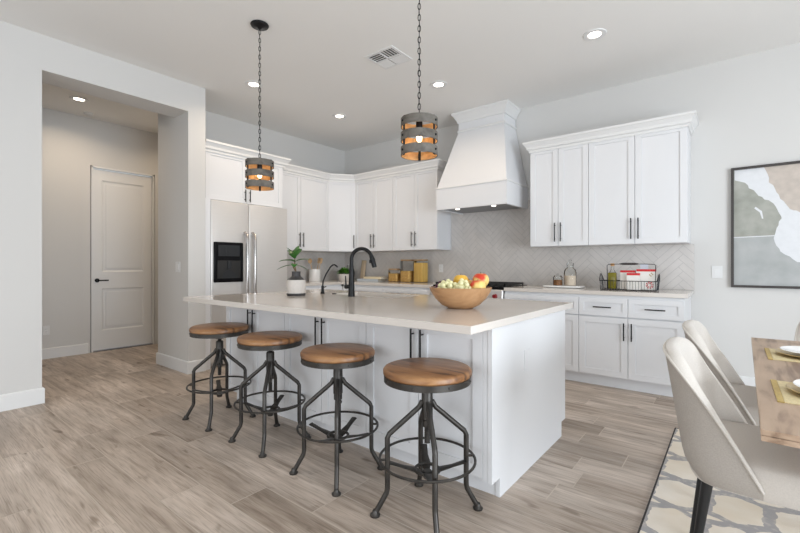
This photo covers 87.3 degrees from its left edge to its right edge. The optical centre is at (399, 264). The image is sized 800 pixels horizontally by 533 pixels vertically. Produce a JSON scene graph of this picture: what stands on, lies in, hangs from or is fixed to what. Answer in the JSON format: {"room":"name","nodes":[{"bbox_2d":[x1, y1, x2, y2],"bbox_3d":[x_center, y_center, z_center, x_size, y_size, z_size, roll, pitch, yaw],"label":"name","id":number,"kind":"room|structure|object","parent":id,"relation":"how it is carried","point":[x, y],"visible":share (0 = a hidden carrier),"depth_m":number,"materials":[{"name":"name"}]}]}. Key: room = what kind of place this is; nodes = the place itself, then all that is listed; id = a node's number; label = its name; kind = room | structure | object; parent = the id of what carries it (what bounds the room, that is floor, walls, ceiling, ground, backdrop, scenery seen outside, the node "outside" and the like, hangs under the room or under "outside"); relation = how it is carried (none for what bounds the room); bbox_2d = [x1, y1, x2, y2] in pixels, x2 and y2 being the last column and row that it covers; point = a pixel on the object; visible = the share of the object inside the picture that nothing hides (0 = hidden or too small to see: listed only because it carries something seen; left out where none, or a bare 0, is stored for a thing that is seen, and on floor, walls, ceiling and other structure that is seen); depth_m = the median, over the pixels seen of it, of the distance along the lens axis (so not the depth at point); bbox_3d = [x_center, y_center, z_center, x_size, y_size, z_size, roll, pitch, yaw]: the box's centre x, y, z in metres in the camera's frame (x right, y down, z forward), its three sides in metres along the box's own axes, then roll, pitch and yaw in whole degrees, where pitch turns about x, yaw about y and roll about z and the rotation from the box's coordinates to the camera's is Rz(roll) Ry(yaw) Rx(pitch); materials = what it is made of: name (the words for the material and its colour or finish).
{"room":"kitchen","nodes":[
{"label":"kitchen","id":0,"kind":"room"},
{"bbox_2d":[0,20,187,394],"bbox_3d":[-4.488,-0.398,2.091,0.330,3.170,6.590,0,0,38],"label":"wall","id":1,"kind":"structure","parent":0,"point":[29,59],"depth_m":3.53,"materials":[{"name":"white paint"}]},
{"bbox_2d":[0,387,44,411],"bbox_3d":[-4.846,1.119,1.629,0.346,0.135,5.321,0,0,38],"label":"baseboard","id":2,"kind":"structure","parent":1,"relation":"attached to","point":[9,401],"depth_m":3.49,"materials":[{"name":"white paint"}]},
{"bbox_2d":[42,107,157,352],"bbox_3d":[-4.717,-0.398,5.090,0.120,3.170,4.500,0,0,38],"label":"wall","id":3,"kind":"structure","parent":0,"point":[71,143],"depth_m":5.51,"materials":[{"name":"white paint"}]},
{"bbox_2d":[42,326,49,334],"bbox_3d":[-4.472,0.827,5.295,0.008,0.115,0.072,0,0,38],"label":"wall outlet","id":4,"kind":"object","parent":3,"relation":"attached to","point":[45,329],"visible":1,"depth_m":5.29,"materials":[{"name":"white plastic"}]},
{"bbox_2d":[42,343,87,359],"bbox_3d":[-5.131,1.119,4.461,0.016,0.135,3.000,0,0,38],"label":"baseboard","id":5,"kind":"structure","parent":3,"relation":"attached to","point":[62,351],"depth_m":5.43,"materials":[{"name":"white paint"}]},
{"bbox_2d":[90,165,153,352],"bbox_3d":[-3.965,-0.083,6.006,0.139,2.540,0.788,0,0,38],"label":"door","id":6,"kind":"structure","parent":3,"relation":"in","point":[121,201],"depth_m":5.98,"materials":[{"name":"white paint"}]},
{"bbox_2d":[93,343,152,351],"bbox_3d":[-3.973,1.181,6.012,0.099,0.012,0.746,0,0,38],"label":"trim","id":7,"kind":"structure","parent":3,"relation":"attached to","point":[147,343],"depth_m":5.97,"materials":[{"name":"white wood"}]},
{"bbox_2d":[205,111,344,289],"bbox_3d":[-1.883,-0.398,6.261,0.120,3.170,2.800,0,0,38],"label":"wall","id":8,"kind":"structure","parent":0,"point":[301,152],"depth_m":6.22,"materials":[{"name":"white paint"}]},
{"bbox_2d":[283,173,328,251],"bbox_3d":[-1.546,-0.773,6.280,0.382,1.120,1.010,0,0,38],"label":"upper cabinet","id":9,"kind":"object","parent":8,"relation":"attached to","point":[305,199],"visible":0.74,"depth_m":6.24,"materials":[{"name":"white paint"}]},
{"bbox_2d":[287,251,344,280],"bbox_3d":[-1.487,0.019,6.655,0.008,0.465,1.670,0,0,38],"label":"backsplash","id":10,"kind":"structure","parent":8,"relation":"attached to","point":[329,258],"depth_m":6.86,"materials":[{"name":"grey tile"}]},
{"bbox_2d":[327,182,354,252],"bbox_3d":[-0.936,-0.773,6.862,0.608,1.120,0.675,0,0,38],"label":"upper cabinet","id":11,"kind":"object","parent":8,"relation":"attached to","point":[341,195],"visible":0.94,"depth_m":6.63,"materials":[{"name":"white paint"}]},
{"bbox_2d":[0,344,678,532],"bbox_3d":[-1.058,1.237,1.320,10.700,0.100,9.650,0,0,38],"label":"floor","id":12,"kind":"structure","parent":0,"point":[109,448],"depth_m":2.43,"materials":[{"name":"brown wood"}]},
{"bbox_2d":[158,83,204,360],"bbox_3d":[-2.555,-0.398,4.885,0.780,3.170,0.190,0,0,38],"label":"wall pier","id":13,"kind":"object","parent":12,"relation":"on","point":[181,138],"visible":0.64,"depth_m":4.69,"materials":[{"name":"white paint"}]},
{"bbox_2d":[175,262,179,271],"bbox_3d":[-2.503,0.022,4.718,0.110,0.115,0.008,0,0,38],"label":"wall switch","id":14,"kind":"object","parent":13,"relation":"attached to","point":[177,264],"visible":1,"depth_m":4.71,"materials":[{"name":"white plastic"}]},
{"bbox_2d":[182,322,255,431],"bbox_3d":[-1.401,0.829,3.252,0.468,0.717,0.468,0,0,38],"label":"bar stool","id":15,"kind":"object","parent":12,"relation":"on","point":[219,330],"visible":0.96,"depth_m":3.22,"materials":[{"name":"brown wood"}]},
{"bbox_2d":[205,151,282,369],"bbox_3d":[-2.110,-0.073,5.357,0.646,2.520,1.098,0,0,38],"label":"tall cabinet","id":16,"kind":"object","parent":12,"relation":"on","point":[225,179],"visible":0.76,"depth_m":4.98,"materials":[{"name":"white paint"}]},
{"bbox_2d":[205,139,290,167],"bbox_3d":[-1.961,-1.364,5.290,0.348,0.122,1.163,0,0,38],"label":"crown molding","id":17,"kind":"structure","parent":16,"relation":"attached to","point":[212,146],"depth_m":5.07,"materials":[{"name":"white paint"}]},
{"bbox_2d":[211,200,286,365],"bbox_3d":[-2.048,0.214,5.362,0.722,1.925,1.047,0,0,38],"label":"refrigerator","id":18,"kind":"object","parent":12,"relation":"on","point":[249,242],"visible":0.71,"depth_m":5.10,"materials":[{"name":"silver metal"}]},
{"bbox_2d":[217,260,239,278],"bbox_3d":[-2.004,0.052,4.926,0.016,0.210,0.287,0,0,38],"label":"water dispenser","id":19,"kind":"object","parent":18,"relation":"attached to","point":[226,269],"depth_m":4.92,"materials":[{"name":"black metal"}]},
{"bbox_2d":[228,331,310,457],"bbox_3d":[-0.881,0.832,2.846,0.468,0.711,0.468,0,0,38],"label":"bar stool","id":20,"kind":"object","parent":12,"relation":"on","point":[269,341],"visible":0.96,"depth_m":2.81,"materials":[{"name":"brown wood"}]},
{"bbox_2d":[306,284,341,289],"bbox_3d":[-1.423,0.739,6.144,0.740,0.896,0.940,0,0,38],"label":"base cabinet","id":21,"kind":"object","parent":12,"relation":"on","point":[331,287],"visible":0.08,"depth_m":6.10,"materials":[{"name":"white paint"}]},
{"bbox_2d":[306,280,435,287],"bbox_3d":[-0.579,0.272,5.942,2.316,0.037,1.673,0,0,38],"label":"countertop","id":22,"kind":"structure","parent":21,"relation":"on","point":[326,282],"depth_m":5.96,"materials":[{"name":"stone"}]},
{"bbox_2d":[309,269,320,280],"bbox_3d":[-1.335,0.160,6.566,0.184,0.185,0.184,0,0,38],"label":"utensil crock","id":23,"kind":"object","parent":22,"relation":"on","point":[314,274],"visible":0.92,"depth_m":6.49,"materials":[{"name":"white ceramic"}]},
{"bbox_2d":[337,267,354,280],"bbox_3d":[-0.873,0.143,6.705,0.305,0.218,0.272,0,0,-27],"label":"potted herb","id":24,"kind":"object","parent":22,"relation":"on","point":[341,276],"visible":0.86,"depth_m":6.63,"materials":[{"name":"beige ceramic"}]},
{"bbox_2d":[338,274,348,280],"bbox_3d":[-0.881,0.198,6.703,0.216,0.110,0.216,0,0,38],"label":"pot","id":25,"kind":"object","parent":24,"relation":"on","point":[341,277],"depth_m":6.61,"materials":[{"name":"beige ceramic"}]},
{"bbox_2d":[360,260,365,278],"bbox_3d":[-0.612,0.086,6.976,0.090,0.328,0.074,0,0,38],"label":"cutting board","id":26,"kind":"object","parent":22,"relation":"on","point":[363,266],"visible":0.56,"depth_m":6.96,"materials":[{"name":"brown wood"}]},
{"bbox_2d":[357,278,384,280],"bbox_3d":[-0.456,0.235,6.659,0.420,0.034,0.200,0,0,34],"label":"book","id":27,"kind":"object","parent":22,"relation":"on","point":[361,279],"visible":0.84,"depth_m":6.56,"materials":[{"name":"grey paper"}]},
{"bbox_2d":[363,276,387,278],"bbox_3d":[-0.378,0.202,6.597,0.360,0.032,0.190,0,0,37],"label":"book","id":28,"kind":"object","parent":27,"relation":"on","point":[371,277],"visible":0.89,"depth_m":6.51,"materials":[{"name":"beige paper"}]},
{"bbox_2d":[388,268,399,281],"bbox_3d":[-0.064,0.152,6.348,0.168,0.200,0.168,0,0,38],"label":"glass canister","id":29,"kind":"object","parent":22,"relation":"on","point":[392,277],"visible":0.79,"depth_m":6.29,"materials":[{"name":"beige"}]},
{"bbox_2d":[400,259,413,281],"bbox_3d":[0.120,0.085,6.202,0.172,0.335,0.172,0,0,38],"label":"glass canister","id":30,"kind":"object","parent":22,"relation":"on","point":[405,276],"visible":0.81,"depth_m":6.14,"materials":[{"name":"beige"}]},
{"bbox_2d":[413,259,427,282],"bbox_3d":[0.302,0.085,6.070,0.160,0.335,0.160,0,0,38],"label":"glass canister","id":31,"kind":"object","parent":22,"relation":"on","point":[420,270],"visible":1,"depth_m":6.02,"materials":[{"name":"beige"}]},
{"bbox_2d":[289,343,383,496],"bbox_3d":[-0.357,0.836,2.414,0.468,0.703,0.468,0,0,38],"label":"bar stool","id":32,"kind":"object","parent":12,"relation":"on","point":[337,357],"visible":0.99,"depth_m":2.38,"materials":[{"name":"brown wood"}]},
{"bbox_2d":[343,284,383,296],"bbox_3d":[-0.335,0.739,6.329,0.800,0.896,0.760,0,0,38],"label":"base cabinet","id":33,"kind":"object","parent":12,"relation":"on","point":[369,288],"visible":0.15,"depth_m":5.99,"materials":[{"name":"white paint"}]},
{"bbox_2d":[226,306,564,496],"bbox_3d":[-0.178,0.750,3.284,2.513,0.874,1.178,0,0,38],"label":"kitchen island","id":34,"kind":"object","parent":12,"relation":"on","point":[512,409],"visible":0.64,"depth_m":2.48,"materials":[{"name":"white paint"}]},
{"bbox_2d":[183,289,572,334],"bbox_3d":[-0.300,0.292,3.320,2.778,0.038,1.515,0,0,38],"label":"island countertop","id":35,"kind":"structure","parent":34,"relation":"on","point":[419,311],"depth_m":2.69,"materials":[{"name":"stone"}]},
{"bbox_2d":[277,246,309,295],"bbox_3d":[-0.962,0.048,3.777,0.282,0.449,0.223,0,0,38],"label":"potted plant","id":36,"kind":"object","parent":35,"relation":"on","point":[296,285],"visible":1,"depth_m":3.71,"materials":[{"name":"green plant"}]},
{"bbox_2d":[321,264,337,293],"bbox_3d":[-0.675,0.132,4.004,0.168,0.282,0.040,0,0,0],"label":"water tap","id":37,"kind":"object","parent":35,"relation":"on","point":[322,286],"visible":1,"depth_m":4.00,"materials":[{"name":"black metal"}]},
{"bbox_2d":[344,247,376,296],"bbox_3d":[-0.344,0.058,3.636,0.286,0.430,0.060,0,0,0],"label":"faucet","id":38,"kind":"object","parent":35,"relation":"on","point":[351,287],"visible":1,"depth_m":3.62,"materials":[{"name":"black metal"}]},
{"bbox_2d":[430,286,491,308],"bbox_3d":[0.384,0.206,2.664,0.394,0.133,0.394,0,0,38],"label":"fruit bowl","id":39,"kind":"object","parent":35,"relation":"on","point":[451,298],"visible":0.94,"depth_m":2.53,"materials":[{"name":"brown wood"}]},
{"bbox_2d":[437,279,456,288],"bbox_3d":[0.304,0.134,2.628,0.158,0.094,0.122,0,0,-22],"label":"grape bunch","id":40,"kind":"object","parent":39,"relation":"in","point":[448,283],"visible":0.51,"depth_m":2.60,"materials":[{"name":"food"}]},
{"bbox_2d":[453,274,468,282],"bbox_3d":[0.394,0.103,2.709,0.100,0.096,0.100,0,0,-5],"label":"orange","id":41,"kind":"object","parent":39,"relation":"in","point":[457,278],"visible":0.52,"depth_m":2.68,"materials":[{"name":"food"}]},
{"bbox_2d":[454,278,470,288],"bbox_3d":[0.384,0.133,2.591,0.108,0.102,0.121,0,0,38],"label":"grape bunch","id":42,"kind":"object","parent":39,"relation":"in","point":[462,284],"visible":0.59,"depth_m":2.56,"materials":[{"name":"food"}]},
{"bbox_2d":[470,280,485,288],"bbox_3d":[0.481,0.133,2.596,0.098,0.096,0.100,0,0,-13],"label":"peach","id":43,"kind":"object","parent":39,"relation":"in","point":[474,284],"visible":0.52,"depth_m":2.56,"materials":[{"name":"yellow food"}]},
{"bbox_2d":[472,272,488,285],"bbox_3d":[0.519,0.095,2.693,0.106,0.102,0.104,0,0,17],"label":"peach","id":44,"kind":"object","parent":39,"relation":"in","point":[479,276],"visible":0.59,"depth_m":2.66,"materials":[{"name":"red food"}]},
{"bbox_2d":[524,348,529,369],"bbox_3d":[0.732,0.542,2.413,0.004,0.116,0.070,0,0,38],"label":"outlet","id":45,"kind":"object","parent":34,"relation":"attached to","point":[526,350],"depth_m":2.41,"materials":[{"name":"white paint"}]},
{"bbox_2d":[383,286,430,297],"bbox_3d":[0.289,0.739,5.833,0.795,0.896,0.760,0,0,38],"label":"base cabinet","id":46,"kind":"object","parent":12,"relation":"on","point":[388,289],"visible":0.14,"depth_m":5.55,"materials":[{"name":"white paint"}]},
{"bbox_2d":[370,357,482,532],"bbox_3d":[0.131,0.837,2.013,0.468,0.700,0.468,0,0,38],"label":"bar stool","id":47,"kind":"object","parent":12,"relation":"on","point":[427,376],"visible":1,"depth_m":1.98,"materials":[{"name":"brown wood"}]},
{"bbox_2d":[431,281,524,298],"bbox_3d":[0.982,0.701,5.254,0.970,0.972,0.783,0,0,38],"label":"range","id":48,"kind":"object","parent":12,"relation":"on","point":[497,291],"visible":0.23,"depth_m":4.80,"materials":[{"name":"silver metal"}]},
{"bbox_2d":[433,284,524,289],"bbox_3d":[1.009,0.266,5.288,0.970,0.033,0.676,0,0,38],"label":"cooktop","id":49,"kind":"object","parent":48,"relation":"in","point":[494,286],"depth_m":4.85,"materials":[{"name":"black metal"}]},
{"bbox_2d":[505,291,580,381],"bbox_3d":[1.694,0.739,4.716,0.795,0.896,0.760,0,0,38],"label":"base cabinet","id":50,"kind":"object","parent":12,"relation":"on","point":[572,373],"visible":0.34,"depth_m":4.27,"materials":[{"name":"white paint"}]},
{"bbox_2d":[579,294,690,396],"bbox_3d":[2.350,0.739,4.195,0.880,0.896,0.760,0,0,38],"label":"base cabinet","id":51,"kind":"object","parent":12,"relation":"on","point":[622,339],"visible":0.91,"depth_m":3.93,"materials":[{"name":"white paint"}]},
{"bbox_2d":[504,285,693,297],"bbox_3d":[2.057,0.272,4.447,1.703,0.037,0.733,0,0,38],"label":"countertop","id":52,"kind":"structure","parent":51,"relation":"on","point":[667,293],"depth_m":4.16,"materials":[{"name":"stone"}]},
{"bbox_2d":[543,285,585,287],"bbox_3d":[1.846,0.241,4.702,0.400,0.022,0.240,0,0,38],"label":"serving tray","id":53,"kind":"object","parent":52,"relation":"on","point":[552,286],"visible":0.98,"depth_m":4.61,"materials":[{"name":"white ceramic"}]},
{"bbox_2d":[553,274,562,285],"bbox_3d":[1.777,0.161,4.719,0.100,0.138,0.100,0,0,38],"label":"glass jar","id":54,"kind":"object","parent":53,"relation":"on","point":[555,282],"visible":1,"depth_m":4.70,"materials":[{"name":"clear glass"}]},
{"bbox_2d":[564,260,576,285],"bbox_3d":[1.902,0.084,4.684,0.132,0.292,0.132,0,0,38],"label":"glass bottle","id":55,"kind":"object","parent":53,"relation":"on","point":[569,280],"visible":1,"depth_m":4.64,"materials":[{"name":"clear glass"}]},
{"bbox_2d":[599,263,659,290],"bbox_3d":[2.282,0.113,4.177,0.526,0.273,0.198,0,0,38],"label":"wire basket","id":56,"kind":"object","parent":52,"relation":"on","point":[602,278],"visible":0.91,"depth_m":4.14,"materials":[{"name":"black metal"}]},
{"bbox_2d":[608,263,616,288],"bbox_3d":[2.187,0.112,4.311,0.076,0.260,0.070,0,0,38],"label":"oil bottle","id":57,"kind":"object","parent":56,"relation":"in","point":[611,275],"visible":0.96,"depth_m":4.29,"materials":[{"name":"clear glass"}]},
{"bbox_2d":[620,270,635,288],"bbox_3d":[2.298,0.148,4.222,0.132,0.188,0.050,0,0,38],"label":"food box","id":58,"kind":"object","parent":56,"relation":"in","point":[623,273],"visible":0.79,"depth_m":4.22,"materials":[{"name":"white cardboard"}]},
{"bbox_2d":[627,273,639,289],"bbox_3d":[2.301,0.161,4.130,0.112,0.162,0.040,0,0,38],"label":"food box","id":59,"kind":"object","parent":56,"relation":"in","point":[630,276],"visible":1,"depth_m":4.12,"materials":[{"name":"white cardboard"}]},
{"bbox_2d":[640,264,647,268],"bbox_3d":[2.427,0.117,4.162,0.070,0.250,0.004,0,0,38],"label":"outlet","id":60,"kind":"object","parent":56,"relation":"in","point":[642,266],"visible":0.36,"depth_m":4.16,"materials":[{"name":"white plastic"}]},
{"bbox_2d":[636,269,654,289],"bbox_3d":[2.423,0.142,4.122,0.165,0.200,0.050,0,0,38],"label":"food box","id":61,"kind":"object","parent":56,"relation":"in","point":[645,274],"visible":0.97,"depth_m":4.09,"materials":[{"name":"white cardboard"}]},
{"bbox_2d":[637,428,799,532],"bbox_3d":[2.217,1.182,1.118,2.740,0.008,2.730,0,0,38],"label":"area rug","id":62,"kind":"object","parent":12,"relation":"on","point":[669,508],"visible":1,"depth_m":2.01,"materials":[{"name":"grey carpet"}]},
{"bbox_2d":[682,320,759,425],"bbox_3d":[1.789,0.743,2.110,0.605,0.871,0.554,0,0,38],"label":"dining chair","id":63,"kind":"object","parent":62,"relation":"on","point":[744,397],"visible":0.48,"depth_m":2.09,"materials":[{"name":"fabric"}]},
{"bbox_2d":[663,337,799,532],"bbox_3d":[1.334,0.743,1.546,0.605,0.871,0.554,0,0,38],"label":"dining chair","id":64,"kind":"object","parent":62,"relation":"on","point":[725,452],"visible":1,"depth_m":1.46,"materials":[{"name":"fabric"}]},
{"bbox_2d":[751,337,799,447],"bbox_3d":[1.928,0.807,1.508,0.998,0.740,1.834,0,0,39],"label":"dining table","id":65,"kind":"object","parent":62,"relation":"on","point":[779,422],"visible":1,"depth_m":1.38,"materials":[{"name":"brown wood"}]},
{"bbox_2d":[764,348,799,362],"bbox_3d":[1.963,0.435,1.940,0.404,0.004,0.324,0,0,38],"label":"placemat","id":66,"kind":"object","parent":65,"relation":"on","point":[772,354],"visible":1,"depth_m":1.98,"materials":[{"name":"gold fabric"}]},
{"bbox_2d":[775,348,799,357],"bbox_3d":[1.954,0.424,1.960,0.300,0.016,0.300,0,0,38],"label":"charger plate","id":67,"kind":"object","parent":66,"relation":"on","point":[778,350],"visible":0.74,"depth_m":2.02,"materials":[{"name":"beige ceramic"}]},
{"bbox_2d":[780,346,799,353],"bbox_3d":[1.954,0.410,1.960,0.264,0.015,0.264,0,0,38],"label":"dinner plate","id":68,"kind":"object","parent":67,"relation":"on","point":[794,349],"visible":1,"depth_m":2.04,"materials":[{"name":"white ceramic"}]},
{"bbox_2d":[770,379,799,404],"bbox_3d":[1.461,0.435,1.336,0.404,0.004,0.324,0,0,38],"label":"placemat","id":69,"kind":"object","parent":65,"relation":"on","point":[783,394],"visible":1,"depth_m":1.41,"materials":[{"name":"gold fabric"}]},
{"bbox_2d":[786,382,799,393],"bbox_3d":[1.452,0.424,1.356,0.300,0.016,0.300,0,0,38],"label":"charger plate","id":70,"kind":"object","parent":69,"relation":"on","point":[790,385],"visible":0.83,"depth_m":1.44,"materials":[{"name":"gold metal"}]},
{"bbox_2d":[793,379,799,386],"bbox_3d":[1.452,0.410,1.356,0.264,0.015,0.264,0,0,38],"label":"dinner plate","id":71,"kind":"object","parent":70,"relation":"on","point":[796,382],"visible":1,"depth_m":1.44,"materials":[{"name":"white ceramic"}]},
{"bbox_2d":[794,322,799,340],"bbox_3d":[2.614,0.743,2.365,0.554,0.871,0.605,0,0,38],"label":"dining chair","id":72,"kind":"object","parent":62,"relation":"on","point":[797,332],"visible":0.17,"depth_m":2.66,"materials":[{"name":"fabric"}]},
{"bbox_2d":[0,0,799,150],"bbox_3d":[-1.027,-2.033,1.359,10.700,0.100,9.750,0,0,38],"label":"ceiling","id":73,"kind":"structure","parent":0,"point":[314,68],"depth_m":3.79,"materials":[{"name":"white paint"}]},
{"bbox_2d":[69,96,88,101],"bbox_3d":[-3.834,-1.979,5.005,0.188,0.008,0.188,0,0,38],"label":"recessed light","id":74,"kind":"object","parent":73,"relation":"in","point":[75,98],"visible":1,"depth_m":5.00,"materials":[{"name":"white paint"}]},
{"bbox_2d":[83,111,92,115],"bbox_3d":[-4.063,-1.968,5.464,0.110,0.030,0.110,0,0,38],"label":"smoke detector","id":75,"kind":"object","parent":73,"relation":"attached to","point":[86,113],"visible":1,"depth_m":5.44,"materials":[{"name":"white plastic"}]},
{"bbox_2d":[245,80,262,87],"bbox_3d":[-1.604,-1.979,4.596,0.188,0.008,0.188,0,0,38],"label":"recessed light","id":76,"kind":"object","parent":73,"relation":"in","point":[253,84],"visible":0.97,"depth_m":4.59,"materials":[{"name":"white"}]},
{"bbox_2d":[245,20,273,190],"bbox_3d":[-1.158,-1.305,3.459,0.226,1.356,0.235,0,0,-18],"label":"pendant light","id":77,"kind":"object","parent":73,"relation":"hanging from","point":[259,170],"visible":1,"depth_m":3.43,"materials":[{"name":"black metal"}]},
{"bbox_2d":[332,114,346,118],"bbox_3d":[-0.805,-1.979,5.577,0.188,0.008,0.188,0,0,38],"label":"recessed light","id":78,"kind":"object","parent":73,"relation":"in","point":[338,116],"visible":1,"depth_m":5.58,"materials":[{"name":"white plastic"}]},
{"bbox_2d":[364,45,412,69],"bbox_3d":[-0.110,-1.977,4.009,0.340,0.010,0.320,0,0,38],"label":"ceiling vent","id":79,"kind":"object","parent":73,"relation":"in","point":[388,57],"visible":1,"depth_m":4.00,"materials":[{"name":"white metal"}]},
{"bbox_2d":[401,0,437,160],"bbox_3d":[0.118,-1.322,2.562,0.226,1.322,0.235,0,0,3],"label":"pendant light","id":80,"kind":"object","parent":73,"relation":"hanging from","point":[410,145],"visible":1,"depth_m":2.49,"materials":[{"name":"black metal"}]},
{"bbox_2d":[416,122,422,126],"bbox_3d":[0.117,-0.856,2.557,0.041,0.072,0.042,0,0,3],"label":"socket","id":81,"kind":"object","parent":80,"relation":"attached to","point":[418,124],"depth_m":2.54,"materials":[{"name":"black metal"}]},
{"bbox_2d":[430,81,446,87],"bbox_3d":[0.424,-1.979,4.600,0.188,0.008,0.188,0,0,38],"label":"recessed light","id":82,"kind":"object","parent":73,"relation":"in","point":[436,84],"visible":1,"depth_m":4.59,"materials":[{"name":"white plastic"}]},
{"bbox_2d":[583,28,606,40],"bbox_3d":[1.673,-1.979,3.601,0.188,0.008,0.188,0,0,38],"label":"recessed light","id":83,"kind":"object","parent":73,"relation":"in","point":[594,34],"visible":1,"depth_m":3.59,"materials":[{"name":"white plastic"}]},
{"bbox_2d":[345,42,799,376],"bbox_3d":[2.561,-0.398,4.613,9.130,3.170,0.150,0,0,38],"label":"wall","id":84,"kind":"structure","parent":0,"point":[747,107],"depth_m":4.09,"materials":[{"name":"white paint"}]},
{"bbox_2d":[355,177,394,251],"bbox_3d":[-0.317,-0.773,6.558,0.783,1.120,0.382,0,0,38],"label":"upper cabinet","id":85,"kind":"object","parent":84,"relation":"attached to","point":[373,198],"visible":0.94,"depth_m":6.42,"materials":[{"name":"white paint"}]},
{"bbox_2d":[393,169,450,250],"bbox_3d":[0.298,-0.773,6.069,0.785,1.120,0.382,0,0,38],"label":"upper cabinet","id":86,"kind":"object","parent":84,"relation":"attached to","point":[417,223],"visible":1,"depth_m":5.91,"materials":[{"name":"white paint"}]},
{"bbox_2d":[283,159,446,182],"bbox_3d":[-0.438,-1.364,6.168,2.462,0.122,0.959,0,0,5],"label":"crown molding","id":87,"kind":"structure","parent":86,"relation":"attached to","point":[434,164],"depth_m":6.17,"materials":[{"name":"white paint"}]},
{"bbox_2d":[439,264,442,271],"bbox_3d":[0.592,0.047,6.065,0.072,0.115,0.008,0,0,38],"label":"wall outlet","id":88,"kind":"object","parent":84,"relation":"attached to","point":[440,265],"visible":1,"depth_m":6.06,"materials":[{"name":"white plastic"}]},
{"bbox_2d":[436,99,527,214],"bbox_3d":[1.033,-1.342,5.318,0.978,1.278,0.630,0,0,38],"label":"range hood","id":89,"kind":"object","parent":84,"relation":"attached to","point":[484,171],"visible":1,"depth_m":5.16,"materials":[{"name":"white paint"}]},
{"bbox_2d":[452,200,537,249],"bbox_3d":[1.237,-0.513,5.563,1.275,0.600,0.008,0,0,38],"label":"backsplash","id":90,"kind":"structure","parent":84,"relation":"attached to","point":[510,228],"depth_m":5.57,"materials":[{"name":"grey tile"}]},
{"bbox_2d":[345,244,693,289],"bbox_3d":[0.992,0.019,5.758,5.005,0.465,0.008,0,0,38],"label":"backsplash","id":91,"kind":"structure","parent":84,"relation":"attached to","point":[674,263],"depth_m":5.13,"materials":[{"name":"grey tile"}]},
{"bbox_2d":[530,144,590,247],"bbox_3d":[1.870,-0.773,4.820,0.640,1.120,0.382,0,0,38],"label":"upper cabinet","id":92,"kind":"object","parent":84,"relation":"attached to","point":[559,178],"visible":1,"depth_m":4.68,"materials":[{"name":"white paint"}]},
{"bbox_2d":[589,127,690,245],"bbox_3d":[2.465,-0.773,4.348,0.880,1.120,0.382,0,0,38],"label":"upper cabinet","id":93,"kind":"object","parent":84,"relation":"attached to","point":[640,185],"visible":1,"depth_m":4.19,"materials":[{"name":"white paint"}]},
{"bbox_2d":[522,110,698,153],"bbox_3d":[2.204,-1.364,4.533,1.656,0.122,0.416,0,0,38],"label":"crown molding","id":94,"kind":"structure","parent":93,"relation":"attached to","point":[689,119],"depth_m":4.28,"materials":[{"name":"white paint"}]},
{"bbox_2d":[712,266,722,277],"bbox_3d":[3.094,0.069,4.089,0.085,0.120,0.008,0,0,38],"label":"wall switch","id":95,"kind":"object","parent":84,"relation":"attached to","point":[717,271],"visible":1,"depth_m":4.08,"materials":[{"name":"white plastic"}]},
{"bbox_2d":[740,376,755,386],"bbox_3d":[4.451,1.119,3.005,3.870,0.135,0.016,0,0,38],"label":"baseboard","id":96,"kind":"structure","parent":84,"relation":"attached to","point":[750,381],"depth_m":3.93,"materials":[{"name":"white paint"}]},
{"bbox_2d":[731,161,799,288],"bbox_3d":[3.776,-0.355,3.529,1.550,1.135,0.034,0,0,38],"label":"framed artwork","id":97,"kind":"object","parent":84,"relation":"attached to","point":[765,199],"visible":1,"depth_m":3.86,"materials":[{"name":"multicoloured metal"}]},
{"bbox_3d":[-4.036,-0.398,4.485,1.940,3.170,4.600,0,0,38],"label":"wall","id":98,"kind":"structure","parent":0,"visible":0},
{"bbox_2d":[156,352,205,373],"bbox_3d":[-2.290,1.119,5.220,0.812,0.135,1.076,0,0,38],"label":"baseboard","id":99,"kind":"object","parent":98,"relation":"attached to","point":[180,365],"visible":0.57,"depth_m":4.69,"materials":[{"name":"white paint"}]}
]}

